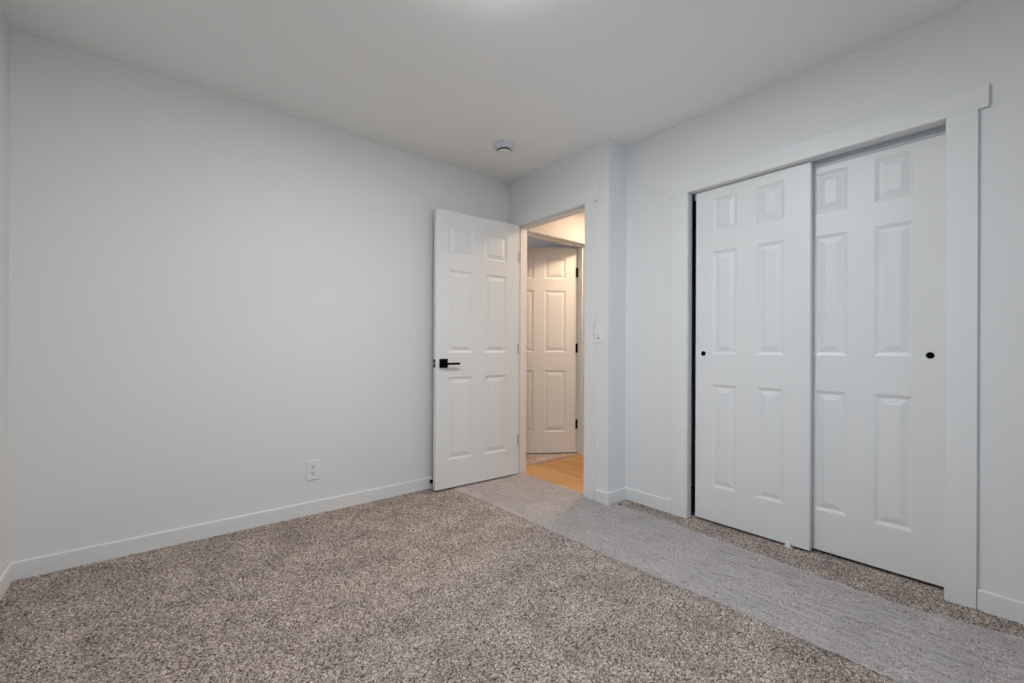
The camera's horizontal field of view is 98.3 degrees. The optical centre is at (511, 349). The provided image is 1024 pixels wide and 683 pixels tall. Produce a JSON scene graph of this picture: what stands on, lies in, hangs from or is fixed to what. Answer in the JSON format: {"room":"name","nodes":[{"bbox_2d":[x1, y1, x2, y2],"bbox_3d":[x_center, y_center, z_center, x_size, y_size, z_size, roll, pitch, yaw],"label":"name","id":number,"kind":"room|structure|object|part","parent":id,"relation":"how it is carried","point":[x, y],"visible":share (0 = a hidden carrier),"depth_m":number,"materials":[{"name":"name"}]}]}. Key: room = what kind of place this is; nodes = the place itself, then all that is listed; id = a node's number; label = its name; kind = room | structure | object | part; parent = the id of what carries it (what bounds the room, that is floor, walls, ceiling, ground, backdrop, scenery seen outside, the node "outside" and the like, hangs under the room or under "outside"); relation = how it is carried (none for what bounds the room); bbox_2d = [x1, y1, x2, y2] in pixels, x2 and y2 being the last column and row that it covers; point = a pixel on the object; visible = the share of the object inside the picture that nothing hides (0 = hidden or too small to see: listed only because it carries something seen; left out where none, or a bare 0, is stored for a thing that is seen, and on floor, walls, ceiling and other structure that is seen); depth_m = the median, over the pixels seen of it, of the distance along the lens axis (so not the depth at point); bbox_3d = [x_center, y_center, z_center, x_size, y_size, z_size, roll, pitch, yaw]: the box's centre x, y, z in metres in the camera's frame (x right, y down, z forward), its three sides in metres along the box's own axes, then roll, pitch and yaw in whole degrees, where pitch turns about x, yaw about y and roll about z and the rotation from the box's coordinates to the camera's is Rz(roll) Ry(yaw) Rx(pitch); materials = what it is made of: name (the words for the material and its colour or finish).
{"room":"empty bedroom","nodes":[
{"label":"empty bedroom","id":0,"kind":"room"},
{"bbox_2d":[0,6,9,574],"bbox_3d":[-1.163,-0.198,0.589,0.110,2.440,3.452,0,0,-40],"label":"wall","id":1,"kind":"structure","parent":0,"point":[4,27],"depth_m":1.89,"materials":[{"name":"white paint"}]},
{"bbox_2d":[0,564,10,599],"bbox_3d":[-1.150,0.987,0.666,0.014,0.090,3.328,0,0,-40],"label":"baseboard","id":2,"kind":"structure","parent":1,"relation":"attached to","point":[5,577],"depth_m":1.86,"materials":[{"name":"white paint"}]},
{"bbox_2d":[8,28,508,562],"bbox_3d":[-1.147,-0.198,2.884,3.061,2.440,0.063,0,0,-40],"label":"wall","id":3,"kind":"structure","parent":0,"point":[213,296],"depth_m":2.39,"materials":[{"name":"white paint"}]},
{"bbox_2d":[8,477,432,581],"bbox_3d":[-1.131,0.987,2.850,2.828,0.090,0.014,0,0,-40],"label":"baseboard","id":4,"kind":"structure","parent":3,"relation":"attached to","point":[36,566],"depth_m":2.37,"materials":[{"name":"white paint"}]},
{"bbox_2d":[306,459,318,480],"bbox_3d":[-1.242,0.749,2.762,0.076,0.124,0.008,0,0,-40],"label":"wall outlet","id":5,"kind":"object","parent":3,"relation":"attached to","point":[312,466],"visible":1,"depth_m":2.76,"materials":[{"name":"white plastic"}]},
{"bbox_2d":[0,0,974,247],"bbox_3d":[0.306,-1.462,3.182,5.720,0.100,5.720,0,0,-40],"label":"ceiling","id":6,"kind":"structure","parent":0,"point":[443,81],"depth_m":2.12,"materials":[{"name":"white paint"}]},
{"bbox_2d":[494,139,514,154],"bbox_3d":[-0.053,-1.384,3.046,0.146,0.060,0.146,0,0,-40],"label":"smoke detector","id":7,"kind":"object","parent":6,"relation":"attached to","point":[503,146],"visible":1,"depth_m":3.00,"materials":[{"name":"white plastic"}]},
{"bbox_2d":[0,452,1023,682],"bbox_3d":[0.283,1.057,3.209,5.466,0.062,5.420,0,0,-40],"label":"floor","id":8,"kind":"structure","parent":0,"point":[520,577],"depth_m":1.77,"materials":[{"name":"carpet"}]},
{"bbox_2d":[784,541,794,548],"bbox_3d":[1.478,1.018,2.344,0.108,0.028,0.038,0,0,-40],"label":"guide","id":9,"kind":"object","parent":8,"relation":"on","point":[787,544],"visible":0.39,"depth_m":2.31,"materials":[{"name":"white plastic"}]},
{"bbox_2d":[509,143,598,488],"bbox_3d":[0.321,-0.192,3.427,0.108,2.440,0.972,0,0,-40],"label":"wall","id":10,"kind":"structure","parent":0,"point":[578,172],"depth_m":3.26,"materials":[{"name":"white paint"}]},
{"bbox_2d":[433,208,518,490],"bbox_3d":[-0.257,-0.004,3.419,0.776,2.033,0.140,0,0,-37],"label":"door","id":11,"kind":"structure","parent":10,"relation":"in","point":[476,340],"depth_m":3.38,"materials":[{"name":"white paint"}]},
{"bbox_3d":[-0.496,0.098,3.210,0.066,0.066,0.009,0,0,-37],"label":"handle","id":12,"kind":"part","parent":11,"relation":"part of","materials":[{"name":"black metal"}]},
{"bbox_3d":[-0.441,0.098,3.220,0.124,0.022,0.044,0,0,-37],"label":"lever","id":13,"kind":"part","parent":11,"relation":"part of","materials":[{"name":"black metal"}]},
{"bbox_2d":[518,204,584,472],"bbox_3d":[0.323,0.003,3.421,0.121,2.070,0.780,0,0,-40],"label":"trim","id":14,"kind":"structure","parent":10,"relation":"attached to","point":[522,357],"depth_m":3.69,"materials":[{"name":"white paint"}]},
{"bbox_2d":[508,185,598,225],"bbox_3d":[0.278,-1.071,3.386,0.015,0.098,0.973,0,0,-40],"label":"trim","id":15,"kind":"structure","parent":10,"relation":"attached to","point":[591,194],"depth_m":3.30,"materials":[{"name":"white paint"}]},
{"bbox_2d":[584,201,595,499],"bbox_3d":[0.539,0.009,3.066,0.015,2.060,0.092,0,0,-40],"label":"trim","id":16,"kind":"structure","parent":10,"relation":"attached to","point":[590,208],"depth_m":3.06,"materials":[{"name":"white paint"}]},
{"bbox_2d":[594,325,602,342],"bbox_3d":[0.587,-0.108,3.011,0.012,0.122,0.075,0,0,-40],"label":"light switch","id":17,"kind":"object","parent":10,"relation":"attached to","point":[598,329],"visible":1,"depth_m":3.01,"materials":[{"name":"white plastic"}]},
{"bbox_2d":[594,489,608,504],"bbox_3d":[0.604,0.994,2.984,0.014,0.090,0.121,0,0,-40],"label":"baseboard","id":18,"kind":"structure","parent":10,"relation":"attached to","point":[600,496],"depth_m":2.98,"materials":[{"name":"white paint"}]},
{"bbox_2d":[538,212,584,237],"bbox_3d":[1.015,-0.190,4.640,2.522,2.440,0.113,0,0,-40],"label":"wall","id":19,"kind":"structure","parent":0,"point":[574,225],"depth_m":4.19,"materials":[{"name":"beige paint"}]},
{"bbox_2d":[526,247,577,452],"bbox_3d":[0.281,0.001,4.350,0.749,2.029,0.088,0,0,-6],"label":"door","id":20,"kind":"structure","parent":19,"relation":"in","point":[552,272],"depth_m":4.37,"materials":[{"name":"white paint"}]},
{"bbox_2d":[527,231,584,455],"bbox_3d":[0.377,0.001,4.113,0.815,2.075,0.122,0,0,-40],"label":"trim","id":21,"kind":"structure","parent":19,"relation":"attached to","point":[580,247],"depth_m":4.35,"materials":[{"name":"white paint"}]},
{"bbox_2d":[527,226,584,243],"bbox_3d":[0.428,-0.026,4.072,0.882,2.116,0.015,0,0,-40],"label":"trim","id":22,"kind":"structure","parent":19,"relation":"attached to","point":[539,230],"depth_m":4.05,"materials":[{"name":"white paint"}]},
{"bbox_2d":[598,138,626,491],"bbox_3d":[0.748,-0.191,3.094,0.343,2.440,0.085,0,0,-40],"label":"wall","id":23,"kind":"structure","parent":0,"point":[612,154],"depth_m":3.00,"materials":[{"name":"white paint"}]},
{"bbox_2d":[608,487,624,504],"bbox_3d":[0.712,0.994,3.003,0.177,0.090,0.014,0,0,-40],"label":"baseboard","id":24,"kind":"structure","parent":23,"relation":"attached to","point":[615,496],"depth_m":2.99,"materials":[{"name":"white paint"}]},
{"bbox_2d":[691,199,695,485],"bbox_3d":[1.778,-0.187,2.551,0.610,2.440,2.065,0,0,-40],"label":"wall","id":25,"kind":"structure","parent":0,"point":[693,378],"depth_m":3.36,"materials":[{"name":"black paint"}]},
{"bbox_2d":[625,0,1023,601],"bbox_3d":[1.601,-0.188,2.190,0.122,2.440,2.395,0,0,-40],"label":"wall","id":26,"kind":"structure","parent":0,"point":[975,43],"depth_m":1.93,"materials":[{"name":"white paint"}]},
{"bbox_2d":[625,487,670,512],"bbox_3d":[0.893,0.995,2.933,0.014,0.090,0.353,0,0,-40],"label":"baseboard","id":27,"kind":"structure","parent":26,"relation":"attached to","point":[662,504],"depth_m":2.92,"materials":[{"name":"white paint"}]},
{"bbox_2d":[671,193,686,517],"bbox_3d":[1.041,0.038,2.758,0.015,2.004,0.100,0,0,-40],"label":"trim","id":28,"kind":"structure","parent":26,"relation":"attached to","point":[679,202],"depth_m":2.75,"materials":[{"name":"white paint"}]},
{"bbox_2d":[695,161,812,550],"bbox_3d":[1.331,0.031,2.490,0.037,1.978,0.606,0,0,-40],"label":"door","id":29,"kind":"structure","parent":26,"relation":"in","point":[754,236],"depth_m":2.44,"materials":[{"name":"white paint"}]},
{"bbox_2d":[686,119,946,599],"bbox_3d":[1.490,0.036,2.317,0.130,2.012,1.178,0,0,-40],"label":"trim","id":30,"kind":"structure","parent":26,"relation":"attached to","point":[944,121],"depth_m":2.58,"materials":[{"name":"white paint"}]},
{"bbox_2d":[692,124,945,200],"bbox_3d":[1.532,-0.964,2.335,0.108,0.068,1.250,0,0,-40],"label":"trim","id":31,"kind":"structure","parent":26,"relation":"attached to","point":[938,130],"depth_m":2.06,"materials":[{"name":"silver metal"}]},
{"bbox_2d":[670,83,988,197],"bbox_3d":[1.444,-1.008,2.276,0.015,0.091,1.374,0,0,-40],"label":"trim","id":32,"kind":"structure","parent":26,"relation":"attached to","point":[971,99],"depth_m":2.09,"materials":[{"name":"white paint"}]},
{"bbox_2d":[812,133,945,586],"bbox_3d":[1.682,0.043,2.138,0.037,1.952,0.602,0,0,-40],"label":"door","id":33,"kind":"structure","parent":26,"relation":"in","point":[878,297],"depth_m":2.07,"materials":[{"name":"white paint"}]},
{"bbox_3d":[1.829,0.024,1.936,0.005,0.029,0.029,0,0,-40],"label":"finger pull","id":34,"kind":"part","parent":33,"relation":"part of","materials":[{"name":"black metal"}]},
{"bbox_2d":[945,109,978,608],"bbox_3d":[1.831,0.041,1.803,0.015,2.004,0.088,0,0,-40],"label":"trim","id":35,"kind":"structure","parent":26,"relation":"attached to","point":[962,129],"depth_m":1.80,"materials":[{"name":"white paint"}]},
{"bbox_2d":[977,589,1023,624],"bbox_3d":[2.047,0.999,1.539,0.014,0.090,0.596,0,0,-40],"label":"baseboard","id":36,"kind":"structure","parent":26,"relation":"attached to","point":[1011,609],"depth_m":1.72,"materials":[{"name":"white paint"}]}
]}

